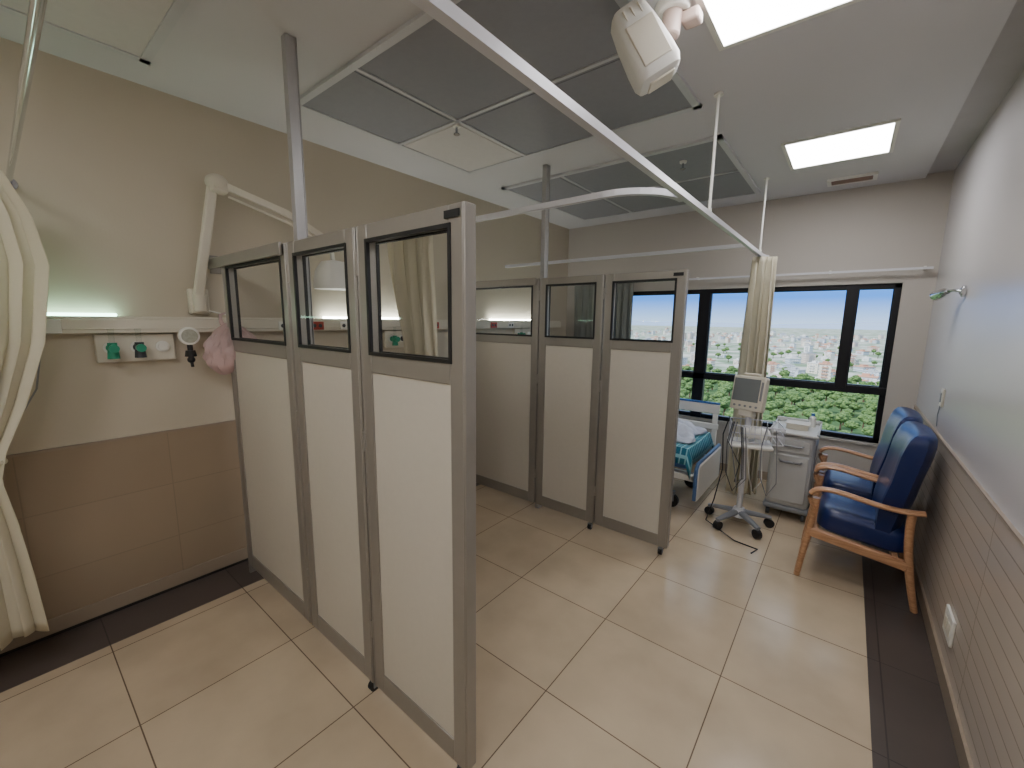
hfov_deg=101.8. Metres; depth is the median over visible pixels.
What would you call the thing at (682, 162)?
sprinkler
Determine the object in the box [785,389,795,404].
tree
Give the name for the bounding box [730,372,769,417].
monitor
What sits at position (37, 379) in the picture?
wall socket
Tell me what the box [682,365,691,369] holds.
tree
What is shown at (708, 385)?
tree
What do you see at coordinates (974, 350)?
wall
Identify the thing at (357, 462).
folding screen
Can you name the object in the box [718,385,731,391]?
tree
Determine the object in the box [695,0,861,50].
recessed light
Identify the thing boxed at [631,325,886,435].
ground
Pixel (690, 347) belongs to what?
apartment building
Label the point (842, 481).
armchair
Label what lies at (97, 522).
wall panel
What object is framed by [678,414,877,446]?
trim
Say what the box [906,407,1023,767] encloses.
wainscoting
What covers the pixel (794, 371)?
apartment building
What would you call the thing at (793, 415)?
tree
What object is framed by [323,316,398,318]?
light
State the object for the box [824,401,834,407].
tree
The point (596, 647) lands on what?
floor
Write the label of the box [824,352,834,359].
apartment building
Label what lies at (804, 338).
apartment building
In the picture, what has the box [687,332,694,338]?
apartment building
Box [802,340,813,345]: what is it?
apartment building
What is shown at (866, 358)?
apartment building
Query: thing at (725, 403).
tree
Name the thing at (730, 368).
tree
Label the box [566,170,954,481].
wall
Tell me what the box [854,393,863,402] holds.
tree
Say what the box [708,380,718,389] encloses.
tree
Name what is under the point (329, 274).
lamp
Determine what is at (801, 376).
tree
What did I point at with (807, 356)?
apartment building
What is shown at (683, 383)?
tree
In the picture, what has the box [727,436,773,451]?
shelf
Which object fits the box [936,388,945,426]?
light switch
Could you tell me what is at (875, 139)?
recessed light
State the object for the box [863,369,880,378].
apartment building
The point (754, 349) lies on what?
curtain
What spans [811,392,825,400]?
tree
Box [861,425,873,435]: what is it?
tree
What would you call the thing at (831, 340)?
apartment building
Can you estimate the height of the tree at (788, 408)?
7.741 m
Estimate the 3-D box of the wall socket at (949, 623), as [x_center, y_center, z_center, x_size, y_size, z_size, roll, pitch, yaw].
[2.091,1.155,1.994,0.016,0.130,0.170,8,11,38]
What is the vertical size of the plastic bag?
0.381 m
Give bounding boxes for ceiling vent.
[827,171,878,186]
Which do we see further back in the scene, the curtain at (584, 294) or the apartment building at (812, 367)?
the apartment building at (812, 367)
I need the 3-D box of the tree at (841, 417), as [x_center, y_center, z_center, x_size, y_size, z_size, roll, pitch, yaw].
[149.321,16.940,188.580,6.594,8.034,5.735,6,10,32]
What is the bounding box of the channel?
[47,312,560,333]
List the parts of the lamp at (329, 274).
arm, arm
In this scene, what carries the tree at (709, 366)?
on the ground
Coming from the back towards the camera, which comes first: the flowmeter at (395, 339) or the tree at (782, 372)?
the tree at (782, 372)
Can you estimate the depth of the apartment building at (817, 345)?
786.00 m
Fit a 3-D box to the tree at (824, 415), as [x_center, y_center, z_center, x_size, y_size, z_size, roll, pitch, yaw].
[133.554,16.342,178.525,8.364,11.890,9.298,3,9,11]
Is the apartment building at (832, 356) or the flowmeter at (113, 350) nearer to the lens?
the flowmeter at (113, 350)
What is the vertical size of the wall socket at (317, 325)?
0.060 m
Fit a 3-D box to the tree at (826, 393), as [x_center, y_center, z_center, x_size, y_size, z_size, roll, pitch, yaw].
[190.146,6.779,251.428,7.735,9.927,8.893,7,11,36]
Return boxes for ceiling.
[0,0,1023,228]
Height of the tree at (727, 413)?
10.766 m
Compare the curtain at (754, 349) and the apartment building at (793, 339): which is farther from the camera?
the apartment building at (793, 339)
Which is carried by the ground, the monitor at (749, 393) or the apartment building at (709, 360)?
the apartment building at (709, 360)
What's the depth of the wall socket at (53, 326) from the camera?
2.05 m
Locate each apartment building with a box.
[682,357,687,365]
[685,340,691,346]
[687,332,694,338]
[687,345,694,351]
[690,352,694,362]
[707,358,715,371]
[725,337,730,342]
[733,358,738,364]
[767,362,776,373]
[768,361,779,368]
[772,371,781,377]
[782,363,794,367]
[785,356,801,363]
[785,367,804,376]
[791,337,796,341]
[801,337,811,345]
[801,351,816,362]
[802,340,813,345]
[804,344,813,352]
[806,361,818,373]
[814,341,821,348]
[817,361,832,379]
[818,338,826,342]
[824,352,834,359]
[829,339,837,342]
[830,369,835,376]
[849,354,856,368]
[853,364,875,371]
[855,334,863,339]
[855,349,869,354]
[857,373,878,383]
[862,356,870,361]
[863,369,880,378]
[867,346,879,350]
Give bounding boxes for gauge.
[177,327,199,366]
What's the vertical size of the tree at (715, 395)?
7.960 m
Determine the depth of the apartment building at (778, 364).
440.53 m
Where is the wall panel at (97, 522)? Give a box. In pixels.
[3,422,246,619]
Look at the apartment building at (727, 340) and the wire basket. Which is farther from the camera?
the apartment building at (727, 340)
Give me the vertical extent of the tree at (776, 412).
6.853 m
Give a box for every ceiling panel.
[0,0,191,64]
[300,0,701,174]
[502,134,760,220]
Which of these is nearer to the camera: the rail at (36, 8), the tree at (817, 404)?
the rail at (36, 8)
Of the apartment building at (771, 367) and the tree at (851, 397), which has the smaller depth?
the tree at (851, 397)
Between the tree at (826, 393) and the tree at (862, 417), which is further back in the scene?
the tree at (826, 393)
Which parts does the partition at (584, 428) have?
wall bracket rail, panel, post, panel, panel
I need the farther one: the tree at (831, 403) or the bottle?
the tree at (831, 403)
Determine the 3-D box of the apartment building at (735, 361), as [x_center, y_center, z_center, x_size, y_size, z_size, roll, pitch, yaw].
[257.666,-25.695,473.455,9.400,7.894,7.867,-1,9,-9]
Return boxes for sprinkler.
[452,123,460,135]
[680,160,686,169]
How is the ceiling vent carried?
in the ceiling
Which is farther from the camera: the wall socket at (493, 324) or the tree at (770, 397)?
the tree at (770, 397)
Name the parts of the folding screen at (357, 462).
wall bracket rail, panel, post, panel, panel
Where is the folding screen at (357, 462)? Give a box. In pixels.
[208,33,475,767]
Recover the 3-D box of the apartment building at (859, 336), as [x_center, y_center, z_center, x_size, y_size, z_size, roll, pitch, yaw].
[1049.802,-141.343,1257.419,16.907,16.799,14.022,2,9,7]
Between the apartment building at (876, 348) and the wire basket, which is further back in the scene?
the apartment building at (876, 348)
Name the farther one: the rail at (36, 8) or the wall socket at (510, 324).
the wall socket at (510, 324)
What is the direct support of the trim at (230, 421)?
attached to the wall at (110, 172)
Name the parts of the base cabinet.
door, handle, handle, drawer, panel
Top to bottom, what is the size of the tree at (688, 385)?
10.024 m
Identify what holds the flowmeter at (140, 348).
attached to the outlet panel at (160, 346)
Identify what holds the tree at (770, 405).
on the ground
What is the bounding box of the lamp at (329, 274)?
[187,173,345,314]
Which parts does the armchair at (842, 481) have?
leg, armrest, armrest, seat, backrest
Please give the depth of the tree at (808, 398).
231.21 m
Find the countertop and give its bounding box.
[770,416,822,439]
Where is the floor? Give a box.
[0,464,959,767]
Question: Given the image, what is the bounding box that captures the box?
[785,419,810,430]
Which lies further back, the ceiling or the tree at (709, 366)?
the tree at (709, 366)
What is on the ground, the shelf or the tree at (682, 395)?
the tree at (682, 395)
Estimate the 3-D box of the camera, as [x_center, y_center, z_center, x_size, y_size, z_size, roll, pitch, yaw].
[0.571,-1.324,1.625,0.376,0.345,0.203,-2,9,-15]
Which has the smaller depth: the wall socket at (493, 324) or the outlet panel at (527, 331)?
the wall socket at (493, 324)
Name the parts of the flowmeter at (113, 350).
flow knob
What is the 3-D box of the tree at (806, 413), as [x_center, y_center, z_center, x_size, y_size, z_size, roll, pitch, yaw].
[142.075,15.558,198.839,6.027,7.440,6.930,3,9,16]
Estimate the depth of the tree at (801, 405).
216.30 m
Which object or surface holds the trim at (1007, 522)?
attached to the wall at (974, 350)
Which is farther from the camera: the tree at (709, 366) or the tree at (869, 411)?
the tree at (709, 366)
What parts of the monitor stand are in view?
leg, leg, leg, leg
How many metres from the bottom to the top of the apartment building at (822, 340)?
11.869 m
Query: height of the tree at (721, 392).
7.415 m
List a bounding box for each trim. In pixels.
[6,420,235,457]
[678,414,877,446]
[914,405,1023,547]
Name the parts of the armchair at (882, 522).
leg, leg, cross rail, armrest, rail, seat, armrest, cross rail, backrest, leg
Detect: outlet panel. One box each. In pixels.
[93,333,175,362]
[383,330,403,347]
[513,328,530,334]
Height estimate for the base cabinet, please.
0.820 m
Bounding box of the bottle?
[809,413,816,427]
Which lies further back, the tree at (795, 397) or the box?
the tree at (795, 397)
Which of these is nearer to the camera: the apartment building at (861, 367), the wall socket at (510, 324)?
the wall socket at (510, 324)
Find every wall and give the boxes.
[0,37,568,454]
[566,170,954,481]
[916,69,1023,536]
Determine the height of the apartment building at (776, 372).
6.746 m
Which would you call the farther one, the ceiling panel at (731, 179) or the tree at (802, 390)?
the tree at (802, 390)
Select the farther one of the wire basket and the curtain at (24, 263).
the wire basket
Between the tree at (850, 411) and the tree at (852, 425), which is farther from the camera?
the tree at (850, 411)
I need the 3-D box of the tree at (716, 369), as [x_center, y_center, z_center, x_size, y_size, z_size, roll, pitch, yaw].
[172.770,-8.593,350.408,6.832,9.578,6.651,6,10,31]
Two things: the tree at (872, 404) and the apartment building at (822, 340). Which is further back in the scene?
the apartment building at (822, 340)
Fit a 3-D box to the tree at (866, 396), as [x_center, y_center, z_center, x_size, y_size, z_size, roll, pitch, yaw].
[199.483,9.917,232.013,7.810,9.904,7.025,0,9,-6]
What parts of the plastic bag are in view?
handle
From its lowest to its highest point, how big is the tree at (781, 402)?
8.902 m
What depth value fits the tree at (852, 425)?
179.50 m
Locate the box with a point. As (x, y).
(790, 424)
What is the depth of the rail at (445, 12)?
1.43 m
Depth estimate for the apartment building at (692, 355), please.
490.43 m
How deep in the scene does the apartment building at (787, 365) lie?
418.00 m
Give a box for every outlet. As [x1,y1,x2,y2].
[103,342,117,352]
[130,341,137,351]
[155,341,169,351]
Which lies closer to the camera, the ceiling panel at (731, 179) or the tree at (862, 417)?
the ceiling panel at (731, 179)
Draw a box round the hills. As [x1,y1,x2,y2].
[632,321,887,329]
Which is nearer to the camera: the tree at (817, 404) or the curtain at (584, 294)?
the curtain at (584, 294)
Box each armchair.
[794,421,937,613]
[806,407,923,553]
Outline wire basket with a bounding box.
[729,417,785,446]
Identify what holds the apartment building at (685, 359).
on the ground
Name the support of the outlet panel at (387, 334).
attached to the wall at (110, 172)
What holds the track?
attached to the wall at (902, 224)
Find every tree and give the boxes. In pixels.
[680,388,689,395]
[680,392,687,398]
[681,380,686,386]
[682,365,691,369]
[684,377,691,382]
[685,382,691,397]
[705,382,713,391]
[707,364,713,369]
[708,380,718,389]
[711,393,722,399]
[713,368,721,372]
[716,390,727,396]
[716,398,729,415]
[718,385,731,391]
[723,383,732,395]
[724,410,732,416]
[726,366,737,371]
[765,392,774,409]
[765,401,778,414]
[769,409,783,418]
[771,385,783,397]
[774,393,787,399]
[775,399,785,408]
[778,370,789,376]
[783,404,798,412]
[784,413,799,417]
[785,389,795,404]
[787,391,804,404]
[796,401,807,415]
[798,373,809,379]
[798,388,810,400]
[802,409,815,419]
[804,395,814,401]
[805,400,824,411]
[809,408,835,422]
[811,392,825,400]
[820,390,834,400]
[821,401,829,408]
[822,422,837,430]
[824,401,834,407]
[829,392,842,406]
[834,398,850,411]
[834,412,850,429]
[841,393,858,402]
[841,409,854,415]
[843,421,860,431]
[849,375,861,382]
[849,402,862,411]
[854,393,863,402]
[857,414,871,428]
[858,381,868,384]
[861,408,875,416]
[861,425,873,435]
[863,394,877,401]
[863,417,874,424]
[864,400,877,411]
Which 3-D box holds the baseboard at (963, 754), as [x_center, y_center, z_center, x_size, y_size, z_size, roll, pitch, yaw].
[1.592,1.476,1.416,0.012,0.090,6.450,8,11,38]
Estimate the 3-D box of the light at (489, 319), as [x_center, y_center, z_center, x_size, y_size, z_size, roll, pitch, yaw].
[0.074,-0.773,5.014,0.045,0.015,1.000,8,11,38]
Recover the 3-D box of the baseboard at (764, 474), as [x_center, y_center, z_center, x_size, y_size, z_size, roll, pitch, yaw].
[2.185,0.925,5.027,3.642,0.090,0.012,8,11,38]
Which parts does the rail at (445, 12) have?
branch rail, branch rail, hanging rod, hanging rod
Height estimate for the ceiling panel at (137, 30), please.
0.018 m
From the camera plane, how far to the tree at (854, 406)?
215.64 m
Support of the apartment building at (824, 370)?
on the ground
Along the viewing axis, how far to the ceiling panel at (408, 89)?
2.25 m
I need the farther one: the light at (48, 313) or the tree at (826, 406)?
the tree at (826, 406)
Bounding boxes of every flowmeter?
[107,343,120,358]
[134,342,146,357]
[391,336,399,345]
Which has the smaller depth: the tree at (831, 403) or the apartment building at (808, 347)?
the tree at (831, 403)
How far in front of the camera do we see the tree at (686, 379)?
303.10 m
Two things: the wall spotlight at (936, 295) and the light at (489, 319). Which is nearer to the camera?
the wall spotlight at (936, 295)
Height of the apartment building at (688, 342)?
12.041 m
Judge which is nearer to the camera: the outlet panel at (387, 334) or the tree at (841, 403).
the outlet panel at (387, 334)
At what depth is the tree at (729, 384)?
271.33 m
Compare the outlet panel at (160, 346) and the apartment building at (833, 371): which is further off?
the apartment building at (833, 371)
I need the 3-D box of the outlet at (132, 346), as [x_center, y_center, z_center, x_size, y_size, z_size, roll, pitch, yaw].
[-2.102,-0.207,2.339,0.022,0.064,0.064,8,11,38]
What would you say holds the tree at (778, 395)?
on the ground
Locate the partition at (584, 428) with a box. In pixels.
[476,164,688,554]
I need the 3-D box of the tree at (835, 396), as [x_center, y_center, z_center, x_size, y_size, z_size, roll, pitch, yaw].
[188.888,8.998,242.168,5.864,8.342,6.519,-2,9,-14]
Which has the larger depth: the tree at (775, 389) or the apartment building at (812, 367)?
the apartment building at (812, 367)
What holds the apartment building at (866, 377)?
on the ground
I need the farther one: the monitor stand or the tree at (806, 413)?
the tree at (806, 413)
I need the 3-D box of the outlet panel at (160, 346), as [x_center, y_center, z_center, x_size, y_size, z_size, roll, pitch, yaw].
[-2.115,-0.206,2.350,0.055,0.155,0.340,8,11,38]
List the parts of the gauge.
suction knob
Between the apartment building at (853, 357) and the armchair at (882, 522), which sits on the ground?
the apartment building at (853, 357)
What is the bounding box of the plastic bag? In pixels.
[202,312,256,374]
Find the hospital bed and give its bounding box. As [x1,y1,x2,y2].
[672,398,721,506]
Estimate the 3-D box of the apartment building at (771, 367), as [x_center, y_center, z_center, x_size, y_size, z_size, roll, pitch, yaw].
[245.904,-15.048,394.863,7.302,10.600,8.831,3,9,17]
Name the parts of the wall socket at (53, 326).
socket plate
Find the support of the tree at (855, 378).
on the ground
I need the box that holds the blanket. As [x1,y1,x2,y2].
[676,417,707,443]
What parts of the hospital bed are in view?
mattress, bed frame, rail, footboard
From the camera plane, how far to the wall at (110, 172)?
2.41 m
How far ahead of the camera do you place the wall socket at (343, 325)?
3.23 m
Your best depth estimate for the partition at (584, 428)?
3.33 m
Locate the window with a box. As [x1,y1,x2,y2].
[633,283,902,442]
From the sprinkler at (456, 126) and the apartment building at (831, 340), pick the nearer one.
the sprinkler at (456, 126)
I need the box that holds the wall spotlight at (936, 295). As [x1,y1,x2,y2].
[930,285,967,300]
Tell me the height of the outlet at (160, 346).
0.064 m
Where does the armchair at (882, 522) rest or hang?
on the floor
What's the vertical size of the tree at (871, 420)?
7.268 m
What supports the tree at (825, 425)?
on the ground
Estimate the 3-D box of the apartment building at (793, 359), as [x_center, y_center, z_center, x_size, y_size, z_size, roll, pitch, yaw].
[337.745,-29.000,499.640,13.764,8.458,10.771,1,9,4]
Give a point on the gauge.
(189, 336)
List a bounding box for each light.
[47,312,116,315]
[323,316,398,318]
[489,319,530,320]
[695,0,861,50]
[781,118,900,169]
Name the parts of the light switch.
plate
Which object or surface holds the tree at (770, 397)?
on the ground
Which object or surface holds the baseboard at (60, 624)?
attached to the wall at (110, 172)
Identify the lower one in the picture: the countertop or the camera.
the countertop
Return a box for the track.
[638,266,933,282]
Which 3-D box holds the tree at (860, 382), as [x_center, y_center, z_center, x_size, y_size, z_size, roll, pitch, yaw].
[228.662,3.655,271.436,8.425,10.961,7.579,8,12,40]
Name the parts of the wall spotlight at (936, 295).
arm, wall plate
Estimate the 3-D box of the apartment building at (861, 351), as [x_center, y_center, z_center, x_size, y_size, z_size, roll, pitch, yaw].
[547.246,-49.626,650.212,11.458,8.498,13.359,0,9,-6]
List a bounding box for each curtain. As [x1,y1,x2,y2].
[0,170,49,650]
[387,235,438,356]
[574,283,633,338]
[725,256,777,494]
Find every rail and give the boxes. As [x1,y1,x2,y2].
[6,0,47,189]
[409,0,769,267]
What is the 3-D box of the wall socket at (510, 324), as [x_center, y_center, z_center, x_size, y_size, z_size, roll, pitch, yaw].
[-0.012,-0.685,4.837,0.012,0.060,0.100,8,11,38]
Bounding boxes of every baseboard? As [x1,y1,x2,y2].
[0,547,247,656]
[693,460,814,487]
[913,551,973,767]
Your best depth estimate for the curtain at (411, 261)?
2.94 m
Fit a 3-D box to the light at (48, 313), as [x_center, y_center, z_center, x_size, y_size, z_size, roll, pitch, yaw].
[-2.451,-0.325,1.905,0.045,0.016,0.940,8,11,38]
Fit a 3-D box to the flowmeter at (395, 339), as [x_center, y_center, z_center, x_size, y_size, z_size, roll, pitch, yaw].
[-1.013,-0.414,3.602,0.091,0.160,0.051,8,11,38]
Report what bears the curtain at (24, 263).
hanging from the rail at (36, 8)
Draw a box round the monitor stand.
[704,372,785,553]
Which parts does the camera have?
mount plate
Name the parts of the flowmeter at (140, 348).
flow knob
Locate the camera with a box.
[611,0,702,95]
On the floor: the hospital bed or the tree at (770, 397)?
the hospital bed
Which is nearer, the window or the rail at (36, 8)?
the rail at (36, 8)
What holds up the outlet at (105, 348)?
attached to the outlet panel at (160, 346)
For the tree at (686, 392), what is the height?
8.472 m
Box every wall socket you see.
[24,360,40,411]
[46,319,61,333]
[278,321,282,329]
[313,322,323,329]
[340,322,346,328]
[491,322,496,327]
[508,322,513,327]
[942,604,955,647]
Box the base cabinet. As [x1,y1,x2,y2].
[763,416,822,521]

